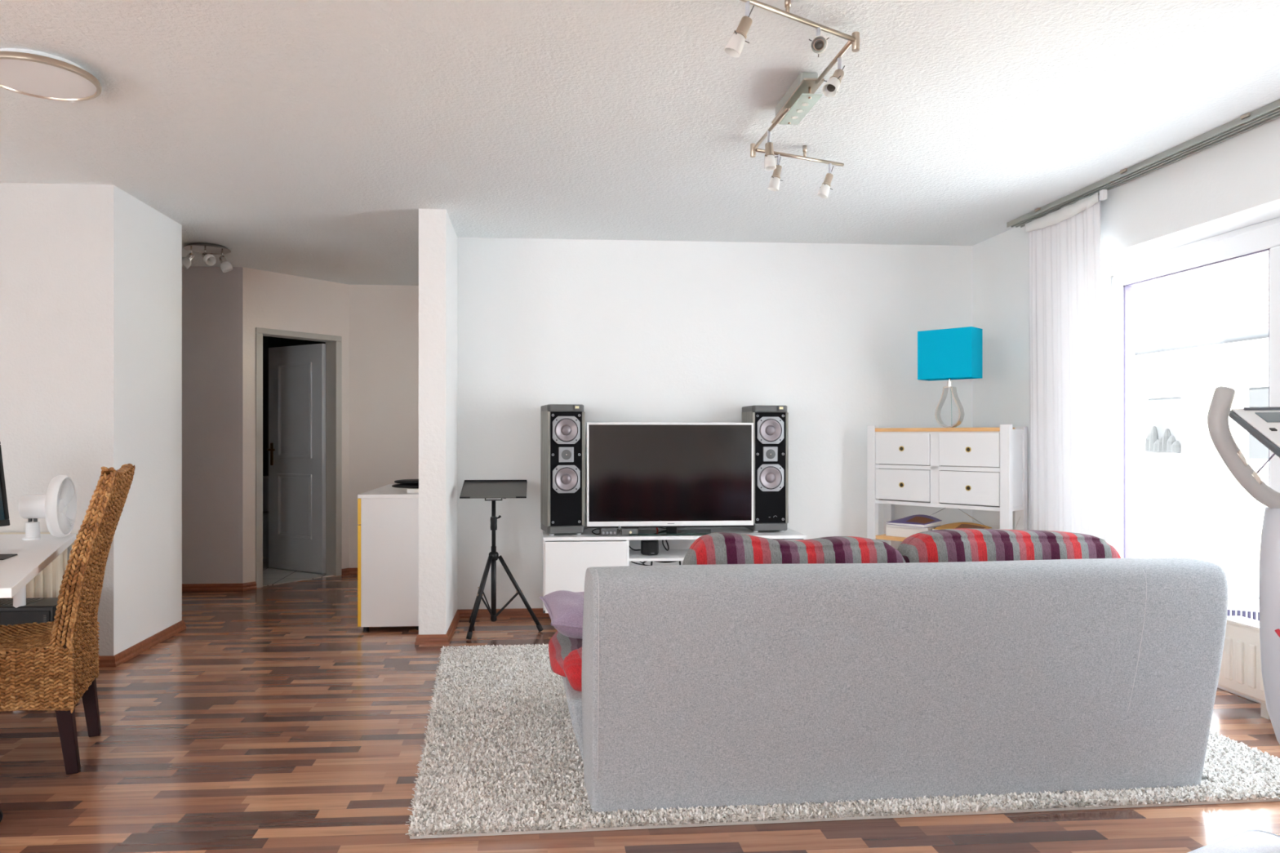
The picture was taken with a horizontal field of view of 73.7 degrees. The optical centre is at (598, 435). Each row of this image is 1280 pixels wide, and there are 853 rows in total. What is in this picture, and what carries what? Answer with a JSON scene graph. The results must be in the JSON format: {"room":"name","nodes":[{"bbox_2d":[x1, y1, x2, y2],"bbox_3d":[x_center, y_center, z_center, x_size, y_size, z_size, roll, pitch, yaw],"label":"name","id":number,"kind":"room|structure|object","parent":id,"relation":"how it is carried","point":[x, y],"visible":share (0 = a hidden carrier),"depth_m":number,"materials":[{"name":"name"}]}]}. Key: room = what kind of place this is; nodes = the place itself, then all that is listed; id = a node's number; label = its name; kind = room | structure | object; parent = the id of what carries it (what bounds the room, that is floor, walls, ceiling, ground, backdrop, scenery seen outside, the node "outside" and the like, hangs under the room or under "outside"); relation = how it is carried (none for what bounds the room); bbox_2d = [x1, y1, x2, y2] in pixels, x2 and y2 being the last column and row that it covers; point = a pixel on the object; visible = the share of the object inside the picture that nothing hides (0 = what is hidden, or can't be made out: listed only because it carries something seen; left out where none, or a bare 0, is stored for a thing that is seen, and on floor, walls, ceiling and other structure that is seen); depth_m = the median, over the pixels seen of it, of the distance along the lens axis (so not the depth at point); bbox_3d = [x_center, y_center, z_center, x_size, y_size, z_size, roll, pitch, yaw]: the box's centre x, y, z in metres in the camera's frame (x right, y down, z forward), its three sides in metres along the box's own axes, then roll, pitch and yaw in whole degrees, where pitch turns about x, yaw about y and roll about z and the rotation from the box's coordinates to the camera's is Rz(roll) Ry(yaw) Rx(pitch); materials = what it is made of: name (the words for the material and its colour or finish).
{"room":"living room","nodes":[
{"label":"living room","id":0,"kind":"room"},
{"bbox_2d":[0,182,182,656],"bbox_3d":[-3.799,-0.050,4.767,2.500,2.500,0.850,0,0,-4],"label":"wall","id":1,"kind":"structure","parent":0,"point":[91,275],"depth_m":4.43,"materials":[{"name":"white paint"}]},
{"bbox_2d":[97,620,186,667],"bbox_3d":[-3.739,1.173,4.771,2.420,0.054,0.890,0,0,-4],"label":"baseboard","id":2,"kind":"structure","parent":1,"relation":"attached to","point":[115,660],"depth_m":4.70,"materials":[{"name":"brown wood"}]},
{"bbox_2d":[182,266,242,583],"bbox_3d":[-3.967,-0.050,6.575,2.420,2.500,0.120,0,0,-4],"label":"wall","id":3,"kind":"structure","parent":0,"point":[212,298],"depth_m":6.58,"materials":[{"name":"white paint"}]},
{"bbox_2d":[182,581,257,591],"bbox_3d":[-3.673,1.173,6.564,2.005,0.054,0.098,0,0,-4],"label":"baseboard","id":4,"kind":"structure","parent":3,"relation":"attached to","point":[251,585],"depth_m":6.58,"materials":[{"name":"brown wood"}]},
{"bbox_2d":[262,336,325,475],"bbox_3d":[-3.127,-0.050,7.998,3.300,2.500,2.600,0,0,-4],"label":"wall","id":5,"kind":"structure","parent":0,"point":[268,341],"depth_m":9.17,"materials":[{"name":"black"}]},
{"bbox_2d":[342,568,357,575],"bbox_3d":[-1.714,1.173,7.360,0.994,0.054,0.073,0,0,-4],"label":"baseboard","id":6,"kind":"structure","parent":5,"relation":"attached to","point":[345,571],"depth_m":7.35,"materials":[{"name":"brown wood"}]},
{"bbox_2d":[242,266,348,583],"bbox_3d":[-2.493,-0.050,7.043,0.130,2.500,1.020,0,0,38],"label":"wall","id":7,"kind":"structure","parent":0,"point":[270,300],"depth_m":6.81,"materials":[{"name":"white paint"}]},
{"bbox_2d":[255,327,342,588],"bbox_3d":[-2.770,0.177,7.243,0.836,2.045,0.785,0,0,38],"label":"door","id":8,"kind":"structure","parent":7,"relation":"in","point":[304,450],"depth_m":7.36,"materials":[{"name":"grey wood"}]},
{"bbox_2d":[348,284,418,568],"bbox_3d":[-1.693,-0.050,7.474,0.945,2.500,0.150,0,0,-4],"label":"wall","id":9,"kind":"structure","parent":0,"point":[384,319],"depth_m":7.38,"materials":[{"name":"white paint"}]},
{"bbox_2d":[418,208,457,635],"bbox_3d":[-1.054,-0.050,6.246,0.155,2.500,2.690,0,0,-4],"label":"wall partition","id":10,"kind":"structure","parent":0,"point":[437,237],"depth_m":4.91,"materials":[{"name":"white paint"}]},
{"bbox_2d":[0,0,1279,285],"bbox_3d":[-0.897,-1.375,3.094,8.050,0.150,12.900,0,0,-4],"label":"ceiling","id":11,"kind":"structure","parent":0,"point":[309,139],"depth_m":3.39,"materials":[{"name":"white paint"}]},
{"bbox_2d":[0,48,102,101],"bbox_3d":[-1.977,-1.276,3.016,0.380,0.048,0.380,0,0,-4],"label":"lamp","id":12,"kind":"object","parent":11,"relation":"attached to","point":[35,73],"visible":1,"depth_m":3.00,"materials":[{"name":"silver metal"}]},
{"bbox_2d":[182,242,232,272],"bbox_3d":[-2.694,-1.213,5.873,0.296,0.174,0.296,0,0,11],"label":"ceiling spotlight","id":13,"kind":"object","parent":11,"relation":"attached to","point":[206,249],"visible":0.93,"depth_m":5.85,"materials":[{"name":"silver metal"}]},
{"bbox_2d":[724,0,859,198],"bbox_3d":[0.646,-1.191,2.997,0.569,0.218,2.102,0,0,24],"label":"track spotlight","id":14,"kind":"object","parent":11,"relation":"attached to","point":[800,98],"visible":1,"depth_m":3.05,"materials":[{"name":"silver metal"}]},
{"bbox_2d":[1006,98,1279,227],"bbox_3d":[2.688,-1.286,3.129,0.103,0.028,4.200,0,0,-4],"label":"track","id":15,"kind":"object","parent":11,"relation":"attached to","point":[1246,122],"visible":1,"depth_m":3.94,"materials":[{"name":"silver metal"}]},
{"bbox_2d":[1025,189,1107,542],"bbox_3d":[2.576,-0.040,4.722,0.046,2.440,0.704,0,0,-4],"label":"curtain","id":16,"kind":"object","parent":15,"relation":"hanging from","point":[1068,472],"visible":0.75,"depth_m":4.70,"materials":[{"name":"white fabric"}]},
{"bbox_2d":[0,558,1279,852],"bbox_3d":[-0.890,1.257,2.994,8.050,0.126,12.700,0,0,-4],"label":"floor","id":17,"kind":"structure","parent":0,"point":[272,722],"depth_m":3.08,"materials":[{"name":"brown wood"}]},
{"bbox_2d":[0,809,3,822],"bbox_3d":[-2.145,0.950,2.517,0.659,0.500,0.637,0,0,-4],"label":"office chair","id":18,"kind":"object","parent":17,"relation":"on","point":[1,811],"visible":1,"depth_m":2.61,"materials":[{"name":"black plastic"}]},
{"bbox_2d":[0,597,57,626],"bbox_3d":[-2.658,0.976,3.853,0.486,0.448,0.216,0,0,-4],"label":"computer tower","id":19,"kind":"object","parent":17,"relation":"on","point":[38,610],"visible":0.21,"depth_m":3.76,"materials":[{"name":"black metal"}]},
{"bbox_2d":[0,598,44,605],"bbox_3d":[-2.703,0.754,3.853,0.296,0.004,0.150,0,0,-4],"label":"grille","id":20,"kind":"object","parent":19,"relation":"attached to","point":[3,602],"depth_m":3.86,"materials":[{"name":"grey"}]},
{"bbox_2d":[0,533,75,608],"bbox_3d":[-2.859,0.829,3.208,2.099,0.742,1.458,0,0,-4],"label":"desk","id":21,"kind":"object","parent":17,"relation":"on","point":[33,556],"visible":0.75,"depth_m":3.29,"materials":[{"name":"white wood"}]},
{"bbox_2d":[0,441,9,526],"bbox_3d":[-2.586,0.241,3.273,0.220,0.434,0.560,0,0,18],"label":"monitor","id":22,"kind":"object","parent":21,"relation":"on","point":[4,513],"visible":1,"depth_m":3.51,"materials":[{"name":"black plastic"}]},
{"bbox_2d":[0,554,17,559],"bbox_3d":[-2.290,0.456,3.189,0.205,0.004,0.143,0,0,-4],"label":"mouse pad","id":23,"kind":"object","parent":21,"relation":"on","point":[2,557],"visible":1,"depth_m":3.20,"materials":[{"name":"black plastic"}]},
{"bbox_2d":[18,475,76,540],"bbox_3d":[-2.447,0.317,3.768,0.174,0.282,0.278,0,0,-15],"label":"desk fan","id":24,"kind":"object","parent":21,"relation":"on","point":[58,506],"visible":1,"depth_m":3.73,"materials":[{"name":"white plastic"}]},
{"bbox_2d":[57,478,74,533],"bbox_3d":[-2.374,0.315,3.778,0.023,0.246,0.229,0,0,-15],"label":"grille","id":25,"kind":"object","parent":24,"relation":"attached to","point":[65,486],"depth_m":3.81,"materials":[{"name":"white plastic"}]},
{"bbox_2d":[0,532,76,598],"bbox_3d":[-3.402,0.849,4.288,1.622,0.702,0.102,0,0,-4],"label":"radiator","id":26,"kind":"object","parent":17,"relation":"on","point":[47,583],"visible":0.03,"depth_m":4.29,"materials":[{"name":"beige metal"}]},
{"bbox_2d":[0,463,135,774],"bbox_3d":[-2.109,0.656,3.158,0.632,1.088,0.490,0,0,-21],"label":"woven chair","id":27,"kind":"object","parent":17,"relation":"on","point":[55,664],"visible":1,"depth_m":3.02,"materials":[{"name":"brown wicker"}]},
{"bbox_2d":[262,475,268,559],"bbox_3d":[-3.300,0.804,8.409,0.410,0.780,0.686,0,0,16],"label":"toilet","id":28,"kind":"object","parent":17,"relation":"on","point":[265,478],"visible":0.16,"depth_m":8.28,"materials":[{"name":"black"}]},
{"bbox_2d":[357,484,418,631],"bbox_3d":[-1.311,0.781,5.756,0.397,0.838,1.100,0,0,-4],"label":"sideboard","id":29,"kind":"object","parent":17,"relation":"on","point":[388,516],"visible":0.77,"depth_m":5.21,"materials":[{"name":"white paint"}]},
{"bbox_2d":[407,488,418,493],"bbox_3d":[-1.163,0.350,5.481,0.100,0.022,0.260,0,0,-4],"label":"paper stack","id":30,"kind":"object","parent":29,"relation":"on","point":[410,490],"visible":0.39,"depth_m":5.35,"materials":[{"name":"white paper"}]},
{"bbox_2d":[391,483,418,488],"bbox_3d":[-1.128,0.325,5.494,0.400,0.028,0.200,0,0,-4],"label":"case","id":31,"kind":"object","parent":30,"relation":"on","point":[398,486],"visible":0.38,"depth_m":5.40,"materials":[{"name":"black plastic"}]},
{"bbox_2d":[394,479,418,484],"bbox_3d":[-1.118,0.298,5.494,0.390,0.028,0.200,0,0,-4],"label":"case","id":32,"kind":"object","parent":31,"relation":"on","point":[402,481],"visible":0.43,"depth_m":5.40,"materials":[{"name":"black plastic"}]},
{"bbox_2d":[414,608,549,644],"bbox_3d":[0.768,1.173,5.188,3.680,0.054,1.080,0,0,-4],"label":"baseboard","id":33,"kind":"structure","parent":17,"relation":"on","point":[424,639],"depth_m":5.59,"materials":[{"name":"brown wood"}]},
{"bbox_2d":[459,480,543,639],"bbox_3d":[-0.590,0.741,5.234,0.496,0.919,0.484,0,0,-4],"label":"tripod stand","id":34,"kind":"object","parent":17,"relation":"on","point":[471,489],"visible":1,"depth_m":5.20,"materials":[{"name":"black metal"}]},
{"bbox_2d":[459,480,527,498],"bbox_3d":[-0.639,0.328,5.211,0.394,0.093,0.325,0,0,-4],"label":"tray","id":35,"kind":"object","parent":34,"relation":"on","point":[471,489],"depth_m":5.22,"materials":[{"name":"black metal"}]},
{"bbox_2d":[542,528,806,613],"bbox_3d":[0.461,0.911,5.450,1.635,0.578,0.434,0,0,-4],"label":"tv stand","id":36,"kind":"object","parent":17,"relation":"on","point":[566,557],"visible":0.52,"depth_m":5.21,"materials":[{"name":"white paint"}]},
{"bbox_2d":[540,404,584,535],"bbox_3d":[-0.232,0.215,5.406,0.234,0.811,0.300,0,0,-13],"label":"loudspeaker","id":37,"kind":"object","parent":36,"relation":"on","point":[562,425],"visible":1,"depth_m":5.28,"materials":[{"name":"black wood"}]},
{"bbox_2d":[561,449,571,459],"bbox_3d":[-0.202,0.121,5.277,0.062,0.062,0.008,0,0,-13],"label":"grille","id":38,"kind":"object","parent":37,"relation":"attached to","point":[566,454],"depth_m":5.27,"materials":[{"name":"grey metal"}]},
{"bbox_2d":[599,527,617,535],"bbox_3d":[0.057,0.598,5.296,0.100,0.041,0.092,0,0,-7],"label":"amplifier","id":39,"kind":"object","parent":36,"relation":"on","point":[602,531],"visible":1,"depth_m":5.26,"materials":[{"name":"black plastic"}]},
{"bbox_2d":[621,528,637,535],"bbox_3d":[0.191,0.599,5.313,0.100,0.038,0.088,0,0,1],"label":"audio interface","id":40,"kind":"object","parent":36,"relation":"on","point":[624,531],"visible":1,"depth_m":5.27,"materials":[{"name":"black plastic"}]},
{"bbox_2d":[640,540,658,555],"bbox_3d":[0.319,0.712,5.411,0.110,0.086,0.111,0,0,8],"label":"speaker","id":41,"kind":"object","parent":36,"relation":"on","point":[647,547],"visible":0.91,"depth_m":5.37},
{"bbox_2d":[629,549,688,561],"bbox_3d":[0.466,0.766,5.455,0.594,0.018,0.404,0,0,-4],"label":"shelf","id":42,"kind":"object","parent":36,"relation":"attached to","point":[663,554],"depth_m":5.33,"materials":[{"name":"white paint"}]},
{"bbox_2d":[643,560,680,565],"bbox_3d":[0.430,0.921,5.504,0.306,0.293,0.031,0,0,-4],"label":"wire rack","id":43,"kind":"object","parent":36,"relation":"in","point":[663,562],"visible":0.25,"depth_m":5.49,"materials":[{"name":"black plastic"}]},
{"bbox_2d":[662,539,669,551],"bbox_3d":[0.428,0.701,5.485,0.046,0.085,0.025,0,0,18],"label":"cable","id":44,"kind":"object","parent":36,"relation":"hanging from","point":[662,540],"visible":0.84,"depth_m":5.48,"materials":[{"name":"black plastic"}]},
{"bbox_2d":[586,422,753,535],"bbox_3d":[0.448,0.270,5.393,1.055,0.696,0.225,0,0,-4],"label":"television","id":45,"kind":"object","parent":36,"relation":"on","point":[671,476],"visible":0.95,"depth_m":5.36,"materials":[{"name":"black plastic"}]},
{"bbox_2d":[742,405,788,532],"bbox_3d":[1.083,0.215,5.571,0.234,0.811,0.300,0,0,-5],"label":"loudspeaker","id":46,"kind":"object","parent":36,"relation":"on","point":[771,423],"visible":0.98,"depth_m":5.44,"materials":[{"name":"black wood"}]},
{"bbox_2d":[765,448,775,458],"bbox_3d":[1.094,0.121,5.440,0.062,0.062,0.008,0,0,-5],"label":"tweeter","id":47,"kind":"object","parent":46,"relation":"attached to","point":[770,453],"depth_m":5.44,"materials":[{"name":"grey metal"}]},
{"bbox_2d":[405,643,1279,839],"bbox_3d":[0.821,1.194,3.775,3.225,0.009,2.285,0,0,-4],"label":"shag rug","id":48,"kind":"object","parent":17,"relation":"on","point":[501,755],"visible":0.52,"depth_m":2.88,"materials":[{"name":"grey carpet"}]},
{"bbox_2d":[562,557,1228,813],"bbox_3d":[0.963,0.808,3.238,2.191,0.761,1.036,0,0,-6],"label":"sofa","id":49,"kind":"object","parent":48,"relation":"on","point":[717,685],"visible":0.99,"depth_m":2.74,"materials":[{"name":"fabric"}]},
{"bbox_2d":[548,631,582,677],"bbox_3d":[0.910,0.828,3.474,2.220,0.170,0.770,0,0,-6],"label":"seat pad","id":50,"kind":"object","parent":49,"relation":"on","point":[560,646],"visible":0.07,"depth_m":3.29,"materials":[{"name":"red fabric"}]},
{"bbox_2d":[539,590,584,639],"bbox_3d":[0.017,0.727,3.409,0.476,0.184,0.427,0,0,-10],"label":"throw pillow","id":51,"kind":"object","parent":50,"relation":"on","point":[565,609],"visible":0.34,"depth_m":3.24,"materials":[{"name":"fabric"}]},
{"bbox_2d":[682,532,906,564],"bbox_3d":[0.709,0.552,3.096,0.816,0.399,0.249,0,0,-7],"label":"cushion","id":52,"kind":"object","parent":50,"relation":"on","point":[719,548],"visible":0.28,"depth_m":3.01,"materials":[{"name":"multicoloured fabric"}]},
{"bbox_2d":[897,528,1120,563],"bbox_3d":[1.526,0.550,3.176,0.846,0.404,0.251,0,0,-7],"label":"cushion","id":53,"kind":"object","parent":50,"relation":"on","point":[959,544],"visible":0.31,"depth_m":3.08,"materials":[{"name":"multicoloured fabric"}]},
{"bbox_2d":[563,647,582,691],"bbox_3d":[-0.052,0.838,3.054,0.148,0.145,0.182,0,0,-13],"label":"bolster cushion","id":54,"kind":"object","parent":49,"relation":"on","point":[572,666],"visible":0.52,"depth_m":3.00,"materials":[{"name":"red fabric"}]},
{"bbox_2d":[866,424,1027,548],"bbox_3d":[2.150,0.569,5.325,0.250,1.262,0.910,0,0,-42],"label":"dresser","id":55,"kind":"object","parent":17,"relation":"on","point":[976,468],"visible":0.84,"depth_m":5.19,"materials":[{"name":"white wood"}]},
{"bbox_2d":[875,533,906,541],"bbox_3d":[2.151,0.663,5.327,0.235,0.023,0.800,0,0,-42],"label":"shelf","id":56,"kind":"object","parent":55,"relation":"attached to","point":[877,536],"depth_m":5.48,"materials":[{"name":"brown wood"}]},
{"bbox_2d":[885,526,932,537],"bbox_3d":[2.031,0.624,5.504,0.289,0.056,0.194,0,0,44],"label":"catalogue","id":57,"kind":"object","parent":55,"relation":"on","point":[891,531],"visible":0.32,"depth_m":5.46,"materials":[{"name":"white paper"}]},
{"bbox_2d":[885,524,939,530],"bbox_3d":[2.027,0.586,5.490,0.194,0.016,0.284,0,0,-43],"label":"magazine","id":58,"kind":"object","parent":57,"relation":"on","point":[887,525],"visible":0.34,"depth_m":5.41,"materials":[{"name":"white paper"}]},
{"bbox_2d":[886,514,941,528],"bbox_3d":[2.018,0.545,5.470,0.194,0.060,0.274,0,0,-37],"label":"magazine","id":59,"kind":"object","parent":58,"relation":"on","point":[920,520],"visible":1,"depth_m":5.42,"materials":[{"name":"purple paper"}]},
{"bbox_2d":[906,516,934,523],"bbox_3d":[2.042,0.538,5.422,0.114,0.028,0.135,0,0,-37],"label":"print","id":60,"kind":"object","parent":59,"relation":"on","point":[913,519],"depth_m":5.42,"materials":[{"name":"brown paper"}]},
{"bbox_2d":[917,326,982,427],"bbox_3d":[2.187,-0.349,5.312,0.182,0.608,0.336,0,0,-45],"label":"table lamp","id":61,"kind":"object","parent":55,"relation":"on","point":[951,353],"visible":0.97,"depth_m":5.24,"materials":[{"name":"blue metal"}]},
{"bbox_3d":[2.227,0.626,5.242,0.312,0.061,0.194,0,0,43],"label":"book","id":62,"kind":"object","parent":55,"relation":"on","visible":0},
{"bbox_2d":[932,522,991,530],"bbox_3d":[2.222,0.573,5.236,0.302,0.063,0.184,0,0,44],"label":"book","id":63,"kind":"object","parent":62,"relation":"on","point":[956,525],"visible":0.56,"depth_m":5.25,"materials":[{"name":"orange paper"}]},
{"bbox_2d":[955,524,986,528],"bbox_3d":[2.258,0.559,5.188,0.145,0.022,0.108,0,0,44],"label":"print","id":64,"kind":"object","parent":63,"relation":"on","point":[959,526],"depth_m":5.21,"materials":[{"name":"brown paper"}]},
{"bbox_2d":[1187,829,1279,852],"bbox_3d":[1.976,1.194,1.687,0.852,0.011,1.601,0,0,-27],"label":"table","id":65,"kind":"object","parent":17,"relation":"on","point":[1250,841],"visible":1,"depth_m":2.48,"materials":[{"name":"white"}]},
{"bbox_2d":[1207,386,1279,744],"bbox_3d":[2.175,0.526,2.022,1.175,1.318,0.588,0,0,43],"label":"exercise bike","id":66,"kind":"object","parent":17,"relation":"on","point":[1263,424],"visible":1,"depth_m":2.32,"materials":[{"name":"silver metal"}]},
{"bbox_2d":[1218,616,1270,719],"bbox_3d":[2.877,1.006,3.193,0.124,0.388,1.308,0,0,-4],"label":"radiator","id":67,"kind":"object","parent":17,"relation":"on","point":[1240,673],"visible":0.72,"depth_m":3.69,"materials":[{"name":"white metal"}]},
{"bbox_2d":[1226,616,1259,625],"bbox_3d":[2.878,0.814,3.186,0.055,0.003,1.274,0,0,-4],"label":"grille","id":68,"kind":"object","parent":67,"relation":"attached to","point":[1248,621],"depth_m":3.75,"materials":[{"name":"white metal"}]},
{"bbox_2d":[457,237,973,609],"bbox_3d":[0.999,-0.050,5.821,3.880,2.500,0.150,0,0,-4],"label":"wall","id":69,"kind":"structure","parent":0,"point":[623,331],"depth_m":5.72,"materials":[{"name":"white paint"}]},
{"bbox_2d":[973,116,1279,545],"bbox_3d":[3.071,-0.050,1.402,0.375,2.500,8.960,0,0,-4],"label":"wall","id":70,"kind":"structure","parent":0,"point":[1232,184],"depth_m":4.45,"materials":[{"name":"white paint"}]},
{"bbox_2d":[1106,217,1279,703],"bbox_3d":[2.933,0.125,4.209,0.110,2.150,1.180,0,0,-4],"label":"window","id":71,"kind":"structure","parent":70,"relation":"in","point":[1262,237],"depth_m":4.64,"materials":[{"name":"white plastic"}]},
{"bbox_3d":[3.752,1.320,3.977,1.350,0.160,7.000,0,0,-4],"label":"floor","id":72,"kind":"structure","parent":0,"visible":0},
{"bbox_2d":[1226,574,1259,621],"bbox_3d":[3.638,1.045,4.938,0.560,0.390,0.586,0,0,-4],"label":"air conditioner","id":73,"kind":"object","parent":72,"relation":"on","point":[1243,593],"visible":0.19,"depth_m":4.88,"materials":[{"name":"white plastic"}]},
{"bbox_2d":[1226,609,1259,621],"bbox_3d":[3.641,0.994,4.648,0.465,0.093,0.007,0,0,-4],"label":"vent","id":74,"kind":"object","parent":73,"relation":"attached to","point":[1251,614],"depth_m":4.64,"materials":[{"name":"white"}]},
{"label":"outside","id":75,"kind":"structure","parent":0,"visible":0},
{"bbox_3d":[14.251,4.500,11.041,90.000,0.200,100.000,0,0,-4],"label":"ground","id":76,"kind":"structure","parent":75,"visible":0},
{"bbox_2d":[1134,253,1268,580],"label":"window","id":77,"kind":"structure","parent":76,"relation":"on","point":[1176,456],"depth_m":15.80,"materials":[{"name":"beige"}]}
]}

